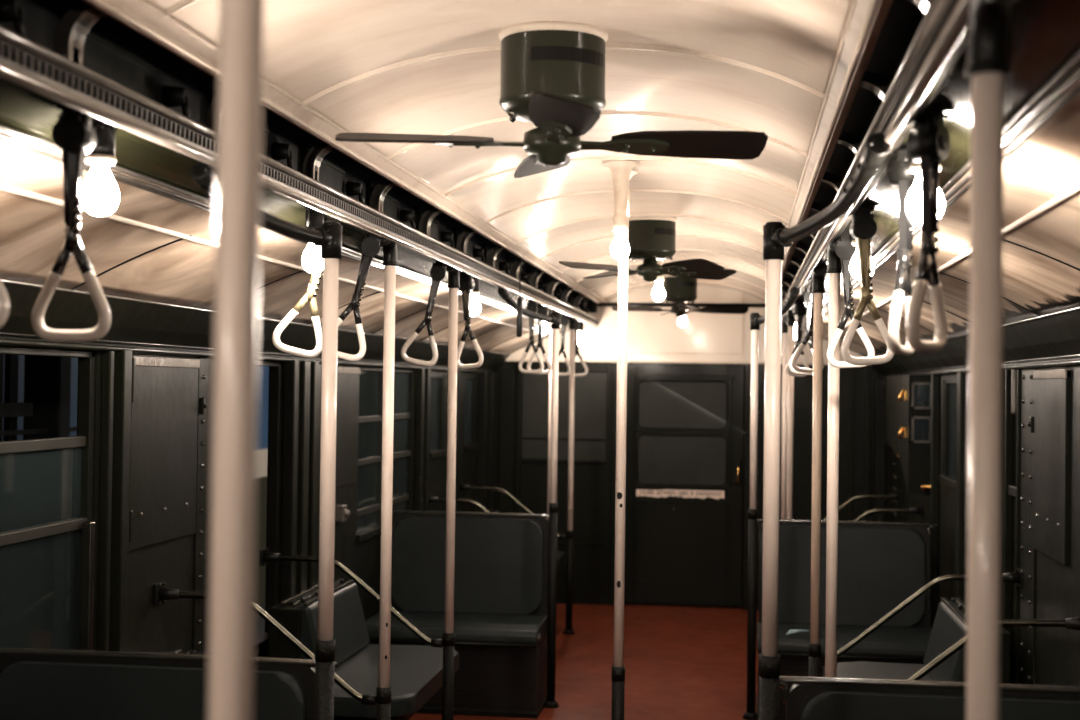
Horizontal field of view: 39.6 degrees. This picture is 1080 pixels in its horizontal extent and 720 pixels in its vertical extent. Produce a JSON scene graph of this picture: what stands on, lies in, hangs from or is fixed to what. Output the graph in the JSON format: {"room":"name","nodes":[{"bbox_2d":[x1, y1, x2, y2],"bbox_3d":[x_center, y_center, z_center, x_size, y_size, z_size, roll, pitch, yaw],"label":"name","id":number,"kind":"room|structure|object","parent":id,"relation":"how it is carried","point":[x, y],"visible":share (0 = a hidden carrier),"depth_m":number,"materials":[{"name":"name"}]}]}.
{"room":"transit interior","nodes":[
{"label":"transit interior","id":0,"kind":"room"},
{"bbox_2d":[2,354,268,605],"bbox_3d":[-2.584,0.501,14.461,0.100,3.600,24.000,1,-1,8],"label":"wall","id":1,"kind":"structure","parent":0,"point":[263,371],"depth_m":13.95,"materials":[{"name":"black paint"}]},
{"bbox_2d":[254,604,264,637],"bbox_3d":[-2.886,2.261,9.323,3.900,0.100,22.200,1,-1,8],"label":"floor","id":2,"kind":"structure","parent":0,"point":[259,622],"depth_m":12.92,"materials":[{"name":"black"}]},
{"bbox_2d":[0,354,76,441],"bbox_3d":[-2.673,0.678,7.256,0.065,3.000,2.100,1,-1,8],"label":"gate","id":3,"kind":"object","parent":2,"relation":"on","point":[11,409],"visible":0.16,"depth_m":7.48,"materials":[{"name":"black metal"}]},
{"bbox_2d":[23,355,70,439],"bbox_3d":[-2.602,0.490,7.905,0.200,3.400,0.160,1,-1,8],"label":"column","id":4,"kind":"structure","parent":2,"relation":"on","point":[47,379],"depth_m":7.83,"materials":[{"name":"black"}]},
{"bbox_2d":[26,347,493,656],"bbox_3d":[-1.271,0.862,4.946,0.150,1.790,13.900,1,-1,8],"label":"wall","id":5,"kind":"structure","parent":0,"point":[150,525],"depth_m":5.26,"materials":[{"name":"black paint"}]},
{"bbox_2d":[0,346,96,650],"bbox_3d":[-1.445,0.428,3.817,0.065,0.935,1.400,1,-1,8],"label":"window","id":6,"kind":"structure","parent":5,"relation":"in","point":[46,484],"depth_m":4.26,"materials":[{"name":"grey glass"}]},
{"bbox_2d":[0,279,510,373],"bbox_3d":[-1.250,-0.116,4.911,0.219,0.195,13.800,1,-1,8],"label":"trim","id":7,"kind":"structure","parent":5,"relation":"attached to","point":[139,326],"depth_m":4.82,"materials":[{"name":"green paint"}]},
{"bbox_2d":[253,361,442,655],"bbox_3d":[-0.793,0.593,5.932,0.801,1.175,0.730,1,-1,8],"label":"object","id":8,"kind":"structure","parent":5,"relation":"in","point":[261,641],"depth_m":6.31,"materials":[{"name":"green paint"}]},
{"bbox_2d":[356,366,413,542],"bbox_3d":[-0.851,0.491,8.267,0.065,0.895,1.320,1,-1,8],"label":"window","id":9,"kind":"structure","parent":5,"relation":"in","point":[368,525],"depth_m":8.15,"materials":[{"name":"black glass"}]},
{"bbox_2d":[430,374,445,458],"bbox_3d":[-0.672,0.359,9.598,0.065,0.530,0.460,1,-1,8],"label":"window","id":10,"kind":"structure","parent":5,"relation":"in","point":[437,381],"depth_m":9.71,"materials":[{"name":"black glass"}]},
{"bbox_2d":[465,376,477,450],"bbox_3d":[-0.513,0.381,10.792,0.065,0.530,0.430,1,-1,8],"label":"window","id":11,"kind":"structure","parent":5,"relation":"in","point":[470,444],"depth_m":10.91,"materials":[{"name":"black glass"}]},
{"bbox_2d":[0,78,585,353],"bbox_3d":[-0.811,-0.303,4.856,0.671,0.275,13.800,1,-1,8],"label":"ceiling","id":12,"kind":"structure","parent":0,"point":[157,244],"depth_m":3.93,"materials":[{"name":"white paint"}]},
{"bbox_2d":[0,278,9,327],"bbox_3d":[-0.870,-0.262,2.270,0.146,0.448,0.060,1,-1,8],"label":"strap","id":13,"kind":"object","parent":12,"relation":"hanging from","point":[4,300],"visible":1,"depth_m":2.25,"materials":[{"name":"white plastic"}]},
{"bbox_2d":[31,104,111,341],"bbox_3d":[-0.821,-0.255,2.637,0.146,0.448,0.060,1,-1,8],"label":"strap","id":14,"kind":"object","parent":12,"relation":"hanging from","point":[73,132],"visible":0.91,"depth_m":2.62,"materials":[{"name":"white plastic"}]},
{"bbox_2d":[82,116,118,215],"bbox_3d":[-0.812,-0.356,2.728,0.067,0.182,0.128,1,-1,8],"label":"lamp","id":15,"kind":"object","parent":12,"relation":"attached to","point":[100,195],"visible":0.86,"depth_m":2.74,"materials":[{"name":"white glass"}]},
{"bbox_2d":[86,116,116,156],"bbox_3d":[-0.812,-0.411,2.727,0.052,0.073,0.124,1,-1,8],"label":"socket","id":16,"kind":"object","parent":15,"relation":"attached to","point":[106,132],"depth_m":2.74,"materials":[{"name":"black metal"}]},
{"bbox_2d":[272,214,339,357],"bbox_3d":[-0.658,-0.228,4.236,0.188,0.446,0.060,1,-1,-17],"label":"strap","id":17,"kind":"object","parent":12,"relation":"hanging from","point":[310,295],"visible":0.71,"depth_m":4.23,"materials":[{"name":"white plastic"}]},
{"bbox_2d":[302,208,323,272],"bbox_3d":[-0.627,-0.331,4.115,0.067,0.182,0.128,1,-1,8],"label":"lamp","id":18,"kind":"object","parent":12,"relation":"attached to","point":[312,262],"visible":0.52,"depth_m":4.12,"materials":[{"name":"white glass"}]},
{"bbox_2d":[305,208,323,228],"bbox_3d":[-0.627,-0.385,4.115,0.052,0.073,0.124,1,-1,8],"label":"socket","id":19,"kind":"object","parent":18,"relation":"attached to","point":[314,219],"depth_m":4.12,"materials":[{"name":"black metal"}]},
{"bbox_2d":[337,232,380,360],"bbox_3d":[-0.595,-0.218,4.732,0.190,0.446,0.062,1,-1,-7],"label":"strap","id":20,"kind":"object","parent":12,"relation":"hanging from","point":[369,247],"visible":0.7,"depth_m":4.72,"materials":[{"name":"black leather"}]},
{"bbox_2d":[401,260,446,366],"bbox_3d":[-0.449,-0.198,5.806,0.176,0.447,0.060,1,-1,-2],"label":"strap","id":21,"kind":"object","parent":12,"relation":"hanging from","point":[437,272],"visible":0.88,"depth_m":5.79,"materials":[{"name":"white plastic"}]},
{"bbox_2d":[457,272,483,368],"bbox_3d":[-0.299,-0.185,6.391,0.146,0.449,0.060,0,-1,33],"label":"strap","id":22,"kind":"object","parent":12,"relation":"hanging from","point":[467,284],"visible":0.85,"depth_m":6.38,"materials":[{"name":"white plastic"}]},
{"bbox_2d":[470,276,480,315],"bbox_3d":[-0.298,-0.284,6.583,0.067,0.182,0.128,1,-1,8],"label":"lamp","id":23,"kind":"object","parent":12,"relation":"attached to","point":[475,307],"visible":0.6,"depth_m":6.59,"materials":[{"name":"white glass"}]},
{"bbox_2d":[472,276,478,290],"bbox_3d":[-0.298,-0.339,6.582,0.052,0.073,0.124,1,-1,8],"label":"socket","id":24,"kind":"object","parent":23,"relation":"attached to","point":[476,288],"depth_m":6.59,"materials":[{"name":"black ceramic"}]},
{"bbox_2d":[518,300,543,373],"bbox_3d":[-0.048,-0.147,8.434,0.146,0.448,0.060,1,-1,8],"label":"strap","id":25,"kind":"object","parent":12,"relation":"hanging from","point":[531,305],"visible":0.88,"depth_m":8.42,"materials":[{"name":"white plastic"}]},
{"bbox_2d":[527,303,551,373],"bbox_3d":[-0.001,-0.141,8.781,0.146,0.448,0.060,1,-1,-2],"label":"strap","id":26,"kind":"object","parent":12,"relation":"hanging from","point":[541,309],"visible":0.75,"depth_m":8.77,"materials":[{"name":"white plastic"}]},
{"bbox_2d":[537,306,547,334],"bbox_3d":[0.012,-0.241,8.912,0.067,0.182,0.128,1,-1,8],"label":"lamp","id":27,"kind":"object","parent":12,"relation":"attached to","point":[544,326],"visible":0.24,"depth_m":8.92,"materials":[{"name":"white glass"}]},
{"bbox_2d":[558,314,570,375],"bbox_3d":[0.139,-0.118,10.001,0.146,0.449,0.062,1,-1,2],"label":"strap","id":28,"kind":"object","parent":12,"relation":"hanging from","point":[564,322],"visible":0.72,"depth_m":9.99,"materials":[{"name":"white plastic"}]},
{"bbox_2d":[578,321,583,344],"bbox_3d":[0.290,-0.202,10.993,0.067,0.182,0.128,1,-1,8],"label":"lamp","id":29,"kind":"object","parent":12,"relation":"attached to","point":[581,329],"visible":0.62,"depth_m":11.00,"materials":[{"name":"white glass"}]},
{"bbox_2d":[578,321,583,329],"bbox_3d":[0.290,-0.257,10.993,0.052,0.073,0.124,1,-1,8],"label":"socket","id":30,"kind":"object","parent":29,"relation":"attached to","point":[581,323],"depth_m":11.00,"materials":[{"name":"black ceramic"}]},
{"bbox_2d":[575,319,587,376],"bbox_3d":[0.272,-0.105,10.663,0.146,0.449,0.062,1,-1,2],"label":"strap","id":31,"kind":"object","parent":12,"relation":"hanging from","point":[577,321],"visible":0.69,"depth_m":10.65,"materials":[{"name":"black plastic"}]},
{"bbox_2d":[0,0,596,320],"bbox_3d":[-0.501,-0.565,4.988,0.175,0.295,14.134,1,-1,8],"label":"wall","id":32,"kind":"structure","parent":0,"point":[77,31],"depth_m":3.37,"materials":[{"name":"black metal"}]},
{"bbox_2d":[0,26,598,327],"bbox_3d":[-0.476,-0.414,4.819,0.052,0.069,13.811,1,-1,8],"label":"overhead rail","id":33,"kind":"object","parent":32,"relation":"attached to","point":[16,69],"depth_m":3.00,"materials":[{"name":"metal"}]},
{"bbox_2d":[83,0,892,302],"bbox_3d":[0.214,-0.632,4.726,1.310,0.198,13.800,1,-1,8],"label":"ceiling","id":34,"kind":"structure","parent":0,"point":[791,72],"depth_m":3.73,"materials":[{"name":"beige paint"}]},
{"bbox_2d":[516,259,522,336],"bbox_3d":[-0.099,-0.315,7.335,0.029,0.405,0.029,1,-1,8],"label":"pull cord","id":35,"kind":"object","parent":34,"relation":"hanging from","point":[519,300],"visible":0.92,"depth_m":7.32,"materials":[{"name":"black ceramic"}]},
{"bbox_2d":[335,21,767,177],"bbox_3d":[0.028,-0.578,3.337,0.747,0.294,0.747,0,-1,42],"label":"ceiling fan","id":36,"kind":"object","parent":34,"relation":"hanging from","point":[553,72],"visible":1,"depth_m":3.26,"materials":[{"name":"black paint"}]},
{"bbox_2d":[602,160,639,259],"bbox_3d":[0.281,-0.518,5.239,0.132,0.339,0.132,1,-1,8],"label":"ceiling lamp","id":37,"kind":"object","parent":34,"relation":"attached to","point":[620,169],"visible":1,"depth_m":5.22,"materials":[{"name":"white glass"}]},
{"bbox_2d":[559,216,735,281],"bbox_3d":[0.513,-0.510,6.974,0.748,0.294,0.748,1,-1,13],"label":"ceiling fan","id":38,"kind":"object","parent":34,"relation":"hanging from","point":[652,239],"visible":0.87,"depth_m":6.88,"materials":[{"name":"black metal"}]},
{"bbox_2d":[652,260,664,300],"bbox_3d":[0.612,-0.472,7.717,0.132,0.339,0.132,1,-1,8],"label":"ceiling lamp","id":39,"kind":"object","parent":34,"relation":"attached to","point":[658,294],"visible":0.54,"depth_m":7.69,"materials":[{"name":"white glass"}]},
{"bbox_2d":[589,299,764,312],"bbox_3d":[1.065,-0.398,11.116,1.400,0.100,0.100,1,-1,8],"label":"bar","id":40,"kind":"object","parent":34,"relation":"attached to","point":[593,307],"visible":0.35,"depth_m":11.12,"materials":[{"name":"black metal"}]},
{"bbox_2d":[612,274,748,316],"bbox_3d":[0.980,-0.445,10.472,0.747,0.294,0.747,0,-1,41],"label":"ceiling fan","id":41,"kind":"object","parent":34,"relation":"hanging from","point":[680,291],"visible":0.97,"depth_m":10.40,"materials":[{"name":"black metal"}]},
{"bbox_2d":[678,303,686,326],"bbox_3d":[1.039,-0.412,10.918,0.132,0.339,0.132,1,-1,8],"label":"ceiling lamp","id":42,"kind":"object","parent":34,"relation":"attached to","point":[682,321],"visible":0.33,"depth_m":10.89,"materials":[{"name":"beige glass"}]},
{"bbox_2d":[410,603,758,719],"bbox_3d":[0.189,1.813,4.734,3.120,0.080,13.900,1,-1,8],"label":"floor","id":43,"kind":"structure","parent":0,"point":[681,662],"depth_m":9.14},
{"bbox_2d":[0,647,339,719],"bbox_3d":[-1.022,1.240,3.592,0.979,0.996,0.744,1,-1,8],"label":"seat","id":44,"kind":"object","parent":43,"relation":"on","point":[36,684],"visible":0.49,"depth_m":3.79,"materials":[{"name":"black leather"}]},
{"bbox_2d":[171,650,207,654],"bbox_3d":[-0.952,1.342,4.501,0.650,0.824,0.759,1,-1,8],"label":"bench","id":45,"kind":"object","parent":43,"relation":"on","point":[176,651],"visible":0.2,"depth_m":4.84,"materials":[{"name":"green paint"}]},
{"bbox_2d":[207,0,263,719],"bbox_3d":[-0.262,0.478,1.252,0.100,2.460,0.098,1,-1,8],"label":"pole","id":46,"kind":"object","parent":43,"relation":"on","point":[241,22],"visible":1,"depth_m":1.25,"materials":[{"name":"white metal"}]},
{"bbox_2d":[190,161,341,719],"bbox_3d":[-0.619,0.658,3.429,0.091,2.164,0.521,0,-1,28],"label":"pole","id":47,"kind":"object","parent":43,"relation":"on","point":[329,236],"visible":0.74,"depth_m":3.61,"materials":[{"name":"white metal"}]},
{"bbox_2d":[268,579,458,719],"bbox_3d":[-0.732,1.373,6.151,0.650,0.824,1.150,1,-1,8],"label":"bench","id":48,"kind":"object","parent":43,"relation":"on","point":[416,671],"visible":0.63,"depth_m":6.03,"materials":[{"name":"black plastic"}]},
{"bbox_2d":[334,644,458,717],"bbox_3d":[-0.637,1.300,6.140,0.460,0.070,1.150,1,-1,8],"label":"cushion","id":49,"kind":"object","parent":48,"relation":"on","point":[416,671],"depth_m":6.00,"materials":[{"name":"green leather"}]},
{"bbox_2d":[376,237,397,719],"bbox_3d":[-0.510,0.666,4.848,0.089,2.199,0.190,1,-1,8],"label":"pole","id":50,"kind":"object","parent":43,"relation":"on","point":[383,690],"visible":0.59,"depth_m":4.89,"materials":[{"name":"white metal"}]},
{"bbox_2d":[154,582,376,705],"bbox_3d":[-0.905,0.935,4.947,0.755,0.378,0.060,1,-1,8],"label":"grab rail","id":51,"kind":"object","parent":50,"relation":"attached to","point":[161,593],"visible":0.82,"depth_m":4.94,"materials":[{"name":"silver metal"}]},
{"bbox_2d":[362,694,376,705],"bbox_3d":[-0.556,1.109,4.897,0.047,0.036,0.033,1,-1,8],"label":"socket","id":52,"kind":"object","parent":51,"relation":"attached to","point":[366,699],"depth_m":4.88,"materials":[{"name":"black metal"}]},
{"bbox_2d":[442,264,459,719],"bbox_3d":[-0.365,0.686,5.939,0.089,2.199,0.190,1,-1,8],"label":"pole","id":53,"kind":"object","parent":43,"relation":"on","point":[453,274],"visible":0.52,"depth_m":5.97,"materials":[{"name":"white metal"}]},
{"bbox_2d":[431,638,442,647],"bbox_3d":[-0.411,1.130,5.987,0.047,0.036,0.033,1,-1,8],"label":"socket","id":54,"kind":"object","parent":53,"relation":"attached to","point":[434,642],"depth_m":5.97,"materials":[{"name":"black metal"}]},
{"bbox_2d":[366,511,558,718],"bbox_3d":[-0.418,1.321,7.930,0.979,0.996,0.744,1,-1,8],"label":"seat","id":55,"kind":"object","parent":43,"relation":"on","point":[501,564],"visible":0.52,"depth_m":8.04,"materials":[{"name":"black leather"}]},
{"bbox_2d":[366,611,547,644],"bbox_3d":[-0.431,1.389,7.817,0.905,0.085,0.509,1,-1,8],"label":"cushion","id":56,"kind":"object","parent":55,"relation":"on","point":[470,627],"depth_m":7.63,"materials":[{"name":"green leather"}]},
{"bbox_2d":[474,507,564,570],"bbox_3d":[-0.203,1.447,10.116,0.650,0.824,1.150,1,-1,8],"label":"bench","id":57,"kind":"object","parent":43,"relation":"on","point":[560,555],"visible":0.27,"depth_m":10.39,"materials":[{"name":"green paint"}]},
{"bbox_2d":[557,551,564,569],"bbox_3d":[-0.108,1.373,10.104,0.460,0.070,1.150,1,-1,8],"label":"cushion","id":58,"kind":"object","parent":57,"relation":"on","point":[560,555],"depth_m":10.28,"materials":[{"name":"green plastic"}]},
{"bbox_2d":[498,287,560,707],"bbox_3d":[-0.067,0.735,7.595,0.090,2.166,0.792,0,-1,23],"label":"pole","id":59,"kind":"object","parent":43,"relation":"on","point":[554,318],"visible":0.89,"depth_m":7.90,"materials":[{"name":"white metal"}]},
{"bbox_2d":[547,307,555,518],"bbox_3d":[0.058,0.746,9.110,0.089,2.199,0.190,1,-1,8],"label":"pole","id":60,"kind":"object","parent":43,"relation":"on","point":[549,310],"visible":0.13,"depth_m":9.15,"materials":[{"name":"white metal"}]},
{"bbox_2d":[429,496,489,512],"bbox_3d":[-0.337,1.014,9.208,0.755,0.378,0.060,1,-1,8],"label":"grab rail","id":61,"kind":"object","parent":60,"relation":"attached to","point":[431,498],"visible":0.34,"depth_m":9.22,"materials":[{"name":"silver metal"}]},
{"bbox_2d":[562,316,575,634],"bbox_3d":[0.204,0.766,10.200,0.089,2.199,0.190,1,-1,8],"label":"pole","id":62,"kind":"object","parent":43,"relation":"on","point":[568,630],"visible":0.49,"depth_m":10.23,"materials":[{"name":"white metal"}]},
{"bbox_2d":[459,482,565,539],"bbox_3d":[-0.191,1.035,10.298,0.755,0.378,0.060,1,-1,8],"label":"grab rail","id":63,"kind":"object","parent":62,"relation":"attached to","point":[461,486],"visible":0.85,"depth_m":10.30,"materials":[{"name":"silver metal"}]},
{"bbox_2d":[559,534,565,539],"bbox_3d":[0.157,1.209,10.248,0.047,0.036,0.033,1,-1,8],"label":"socket","id":64,"kind":"object","parent":63,"relation":"attached to","point":[561,536],"depth_m":10.24,"materials":[{"name":"black metal"}]},
{"bbox_2d":[611,171,637,719],"bbox_3d":[0.287,0.555,5.370,0.100,2.460,0.098,1,-1,8],"label":"pole","id":65,"kind":"object","parent":43,"relation":"on","point":[618,668],"visible":0.78,"depth_m":5.36,"materials":[{"name":"white metal"}]},
{"bbox_2d":[742,287,798,719],"bbox_3d":[1.142,0.747,7.352,0.090,2.166,0.792,1,-1,-8],"label":"pole","id":66,"kind":"object","parent":43,"relation":"on","point":[756,319],"visible":0.97,"depth_m":7.68,"materials":[{"name":"white metal"}]},
{"bbox_2d":[781,318,787,519],"bbox_3d":[1.637,0.787,10.059,0.089,2.189,0.190,1,-1,8],"label":"pole","id":67,"kind":"object","parent":43,"relation":"on","point":[784,322],"visible":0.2,"depth_m":10.10,"materials":[{"name":"white metal"}]},
{"bbox_2d":[822,491,902,519],"bbox_3d":[2.039,1.060,10.051,0.755,0.378,0.060,1,-1,8],"label":"grab rail","id":68,"kind":"object","parent":67,"relation":"attached to","point":[898,496],"visible":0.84,"depth_m":10.02,"materials":[{"name":"silver metal"}]},
{"bbox_2d":[786,307,795,519],"bbox_3d":[1.486,0.766,8.919,0.089,2.189,0.190,1,-1,8],"label":"pole","id":69,"kind":"object","parent":43,"relation":"on","point":[790,316],"visible":0.33,"depth_m":8.96,"materials":[{"name":"white metal"}]},
{"bbox_2d":[854,504,922,520],"bbox_3d":[1.887,1.038,8.911,0.755,0.378,0.060,1,-1,8],"label":"grab rail","id":70,"kind":"object","parent":69,"relation":"attached to","point":[915,510],"visible":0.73,"depth_m":8.88,"materials":[{"name":"silver metal"}]},
{"bbox_2d":[809,263,826,676],"bbox_3d":[1.069,0.708,5.798,0.089,2.189,0.190,1,-1,8],"label":"pole","id":71,"kind":"object","parent":43,"relation":"on","point":[818,283],"visible":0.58,"depth_m":5.84,"materials":[{"name":"white metal"}]},
{"bbox_2d":[759,133,890,719],"bbox_3d":[0.582,0.668,3.140,0.090,2.166,0.792,1,-1,-8],"label":"pole","id":72,"kind":"object","parent":43,"relation":"on","point":[776,237],"visible":0.99,"depth_m":3.48,"materials":[{"name":"white metal"}]},
{"bbox_2d":[825,241,841,676],"bbox_3d":[0.934,0.689,4.787,0.089,2.189,0.190,1,-1,8],"label":"pole","id":73,"kind":"object","parent":43,"relation":"on","point":[834,270],"visible":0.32,"depth_m":4.83,"materials":[{"name":"white metal"}]},
{"bbox_2d":[756,519,938,719],"bbox_3d":[1.567,1.343,7.685,0.979,0.996,0.744,1,-1,8],"label":"seat","id":74,"kind":"object","parent":43,"relation":"on","point":[881,565],"visible":0.5,"depth_m":7.82,"materials":[{"name":"black leather"}]},
{"bbox_2d":[786,629,808,634],"bbox_3d":[1.276,1.350,7.435,0.110,0.026,0.035,1,-1,8],"label":"wrapper","id":75,"kind":"object","parent":74,"relation":"on","point":[790,631],"visible":1,"depth_m":7.44,"materials":[{"name":"white paper"}]},
{"bbox_2d":[757,623,931,657],"bbox_3d":[1.553,1.411,7.572,0.905,0.085,0.509,1,-1,8],"label":"cushion","id":76,"kind":"object","parent":74,"relation":"on","point":[890,640],"depth_m":7.38,"materials":[{"name":"grey leather"}]},
{"bbox_2d":[863,517,886,521],"bbox_3d":[1.987,1.470,9.823,0.650,0.824,1.150,1,-1,8],"label":"bench","id":77,"kind":"object","parent":43,"relation":"on","point":[874,519],"visible":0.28,"depth_m":10.22,"materials":[{"name":"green paint"}]},
{"bbox_2d":[823,597,1010,683],"bbox_3d":[1.458,1.396,5.859,0.650,0.824,1.150,1,-1,8],"label":"bench","id":78,"kind":"object","parent":43,"relation":"on","point":[949,627],"visible":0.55,"depth_m":6.08,"materials":[{"name":"green paint"}]},
{"bbox_2d":[823,661,934,680],"bbox_3d":[1.365,1.321,5.873,0.460,0.070,1.150,1,-1,8],"label":"cushion","id":79,"kind":"object","parent":78,"relation":"on","point":[859,669],"depth_m":6.24,"materials":[{"name":"grey leather"}]},
{"bbox_2d":[779,676,1079,719],"bbox_3d":[0.998,1.262,3.343,0.979,0.996,0.744,1,-1,8],"label":"seat","id":80,"kind":"object","parent":43,"relation":"on","point":[808,698],"visible":0.87,"depth_m":3.56,"materials":[{"name":"black leather"}]},
{"bbox_2d":[965,0,1016,719],"bbox_3d":[0.498,0.635,1.667,0.089,2.179,0.190,1,-1,8],"label":"pole","id":81,"kind":"object","parent":43,"relation":"on","point":[988,63],"visible":1,"depth_m":1.71,"materials":[{"name":"white metal"}]},
{"bbox_2d":[492,286,880,609],"bbox_3d":[1.114,0.600,11.566,3.200,2.600,0.119,1,-1,8],"label":"wall","id":82,"kind":"structure","parent":0,"point":[521,400],"depth_m":11.61,"materials":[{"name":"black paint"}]},
{"bbox_2d":[624,364,743,605],"bbox_3d":[1.100,0.958,11.547,0.915,1.845,0.087,1,-1,8],"label":"door","id":83,"kind":"structure","parent":82,"relation":"in","point":[685,426],"depth_m":11.55,"materials":[{"name":"green paint"}]},
{"bbox_2d":[636,489,723,498],"bbox_3d":[1.079,1.033,11.549,0.675,0.069,0.004,1,-1,8],"label":"paper sign","id":84,"kind":"object","parent":83,"relation":"attached to","point":[702,494],"visible":1,"depth_m":11.54,"materials":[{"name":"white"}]},
{"bbox_2d":[781,0,932,304],"bbox_3d":[0.971,-0.549,4.792,0.175,0.295,14.134,1,-1,8],"label":"wall","id":85,"kind":"structure","parent":0,"point":[904,18],"depth_m":3.85,"materials":[{"name":"black metal"}]},
{"bbox_2d":[781,0,970,324],"bbox_3d":[0.900,-0.399,4.635,0.052,0.069,13.811,1,-1,8],"label":"overhead rail","id":86,"kind":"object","parent":85,"relation":"attached to","point":[941,37],"depth_m":2.39,"materials":[{"name":"metal"}]},
{"bbox_2d":[781,0,1079,356],"bbox_3d":[1.230,-0.281,4.584,0.671,0.275,13.800,1,-1,8],"label":"ceiling","id":87,"kind":"structure","parent":0,"point":[1041,195],"depth_m":3.13,"materials":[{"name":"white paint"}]},
{"bbox_2d":[794,316,795,338],"bbox_3d":[1.550,-0.218,9.100,0.067,0.182,0.128,1,-1,8],"label":"lamp","id":88,"kind":"object","parent":87,"relation":"hanging from","point":[795,316],"visible":0.09,"depth_m":9.10,"materials":[{"name":"white glass"}]},
{"bbox_2d":[786,301,808,376],"bbox_3d":[1.410,-0.132,8.204,0.146,0.449,0.061,1,-1,-20],"label":"strap","id":89,"kind":"object","parent":87,"relation":"hanging from","point":[799,310],"visible":0.66,"depth_m":8.20,"materials":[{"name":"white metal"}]},
{"bbox_2d":[789,285,812,374],"bbox_3d":[1.230,-0.155,6.950,0.146,0.449,0.062,1,-1,2],"label":"strap","id":90,"kind":"object","parent":87,"relation":"hanging from","point":[807,299],"visible":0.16,"depth_m":6.94,"materials":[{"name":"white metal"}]},
{"bbox_2d":[791,278,823,373],"bbox_3d":[1.153,-0.165,6.453,0.145,0.449,0.062,1,-1,-2],"label":"strap","id":91,"kind":"object","parent":87,"relation":"hanging from","point":[809,334],"visible":0.34,"depth_m":6.44,"materials":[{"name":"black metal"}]},
{"bbox_2d":[827,232,874,367],"bbox_3d":[0.958,-0.199,4.615,0.146,0.449,0.061,0,-1,19],"label":"strap","id":92,"kind":"object","parent":87,"relation":"hanging from","point":[845,250],"visible":0.8,"depth_m":4.61,"materials":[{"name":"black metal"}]},
{"bbox_2d":[850,237,874,279],"bbox_3d":[0.884,-0.311,4.105,0.067,0.182,0.128,1,-1,8],"label":"lamp","id":93,"kind":"object","parent":87,"relation":"attached to","point":[854,265],"visible":0.33,"depth_m":4.12,"materials":[{"name":"white glass"}]},
{"bbox_2d":[841,207,893,364],"bbox_3d":[0.874,-0.210,3.987,0.146,0.449,0.060,1,-1,-4],"label":"strap","id":94,"kind":"object","parent":87,"relation":"hanging from","point":[863,226],"visible":0.91,"depth_m":3.98,"materials":[{"name":"black metal"}]},
{"bbox_2d":[888,142,917,356],"bbox_3d":[0.704,-0.231,2.907,0.060,0.449,0.146,0,-1,30],"label":"strap","id":95,"kind":"object","parent":87,"relation":"hanging from","point":[899,173],"visible":0.64,"depth_m":2.90,"materials":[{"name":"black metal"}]},
{"bbox_2d":[906,159,943,223],"bbox_3d":[0.697,-0.337,2.698,0.067,0.182,0.128,1,-1,8],"label":"lamp","id":96,"kind":"object","parent":87,"relation":"hanging from","point":[913,204],"visible":0.38,"depth_m":2.71,"materials":[{"name":"white glass"}]},
{"bbox_2d":[906,109,949,352],"bbox_3d":[0.672,-0.236,2.599,0.060,0.448,0.146,0,-1,38],"label":"strap","id":97,"kind":"object","parent":87,"relation":"hanging from","point":[928,142],"visible":0.97,"depth_m":2.59,"materials":[{"name":"black leather"}]},
{"bbox_2d":[873,363,1079,686],"bbox_3d":[1.679,0.839,4.553,0.140,1.900,13.900,1,-1,8],"label":"wall","id":98,"kind":"structure","parent":0,"point":[1040,526],"depth_m":5.66,"materials":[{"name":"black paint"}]},
{"bbox_2d":[886,375,930,495],"bbox_3d":[2.199,0.435,9.060,0.187,0.675,1.344,1,-1,8],"label":"control panel","id":99,"kind":"object","parent":98,"relation":"attached to","point":[908,397],"visible":0.91,"depth_m":8.41,"materials":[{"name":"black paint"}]},
{"bbox_2d":[821,568,1022,659],"bbox_3d":[1.468,0.980,5.769,0.755,0.378,0.060,1,-1,8],"label":"grab rail","id":100,"kind":"object","parent":98,"relation":"attached to","point":[1013,577],"visible":0.91,"depth_m":5.77,"materials":[{"name":"silver metal"}]},
{"bbox_2d":[921,484,929,489],"bbox_3d":[2.145,0.706,8.290,0.061,0.038,0.151,1,-1,4],"label":"door handle","id":101,"kind":"object","parent":98,"relation":"attached to","point":[923,487],"visible":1,"depth_m":8.24,"materials":[{"name":"gold metal"}]},
{"bbox_2d":[939,379,956,489],"bbox_3d":[2.124,0.373,7.681,0.065,0.550,0.700,1,-1,8],"label":"window","id":102,"kind":"structure","parent":98,"relation":"in","point":[950,389],"depth_m":7.92,"materials":[{"name":"black glass"}]},
{"bbox_2d":[871,306,1079,377],"bbox_3d":[1.665,-0.084,4.522,0.219,0.195,13.800,1,-1,8],"label":"trim","id":103,"kind":"structure","parent":98,"relation":"attached to","point":[1052,340],"depth_m":5.37,"materials":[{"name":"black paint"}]},
{"bbox_2d":[907,617,1079,679],"bbox_3d":[1.319,0.959,4.650,0.755,0.378,0.060,1,-1,8],"label":"grab rail","id":104,"kind":"object","parent":98,"relation":"attached to","point":[1068,623],"visible":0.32,"depth_m":4.63,"materials":[{"name":"silver metal"}]},
{"bbox_2d":[1008,415,1016,496],"bbox_3d":[1.883,0.304,5.868,0.065,0.460,0.180,1,-1,8],"label":"window","id":105,"kind":"structure","parent":98,"relation":"in","point":[1011,488],"depth_m":5.93,"materials":[{"name":"black glass"}]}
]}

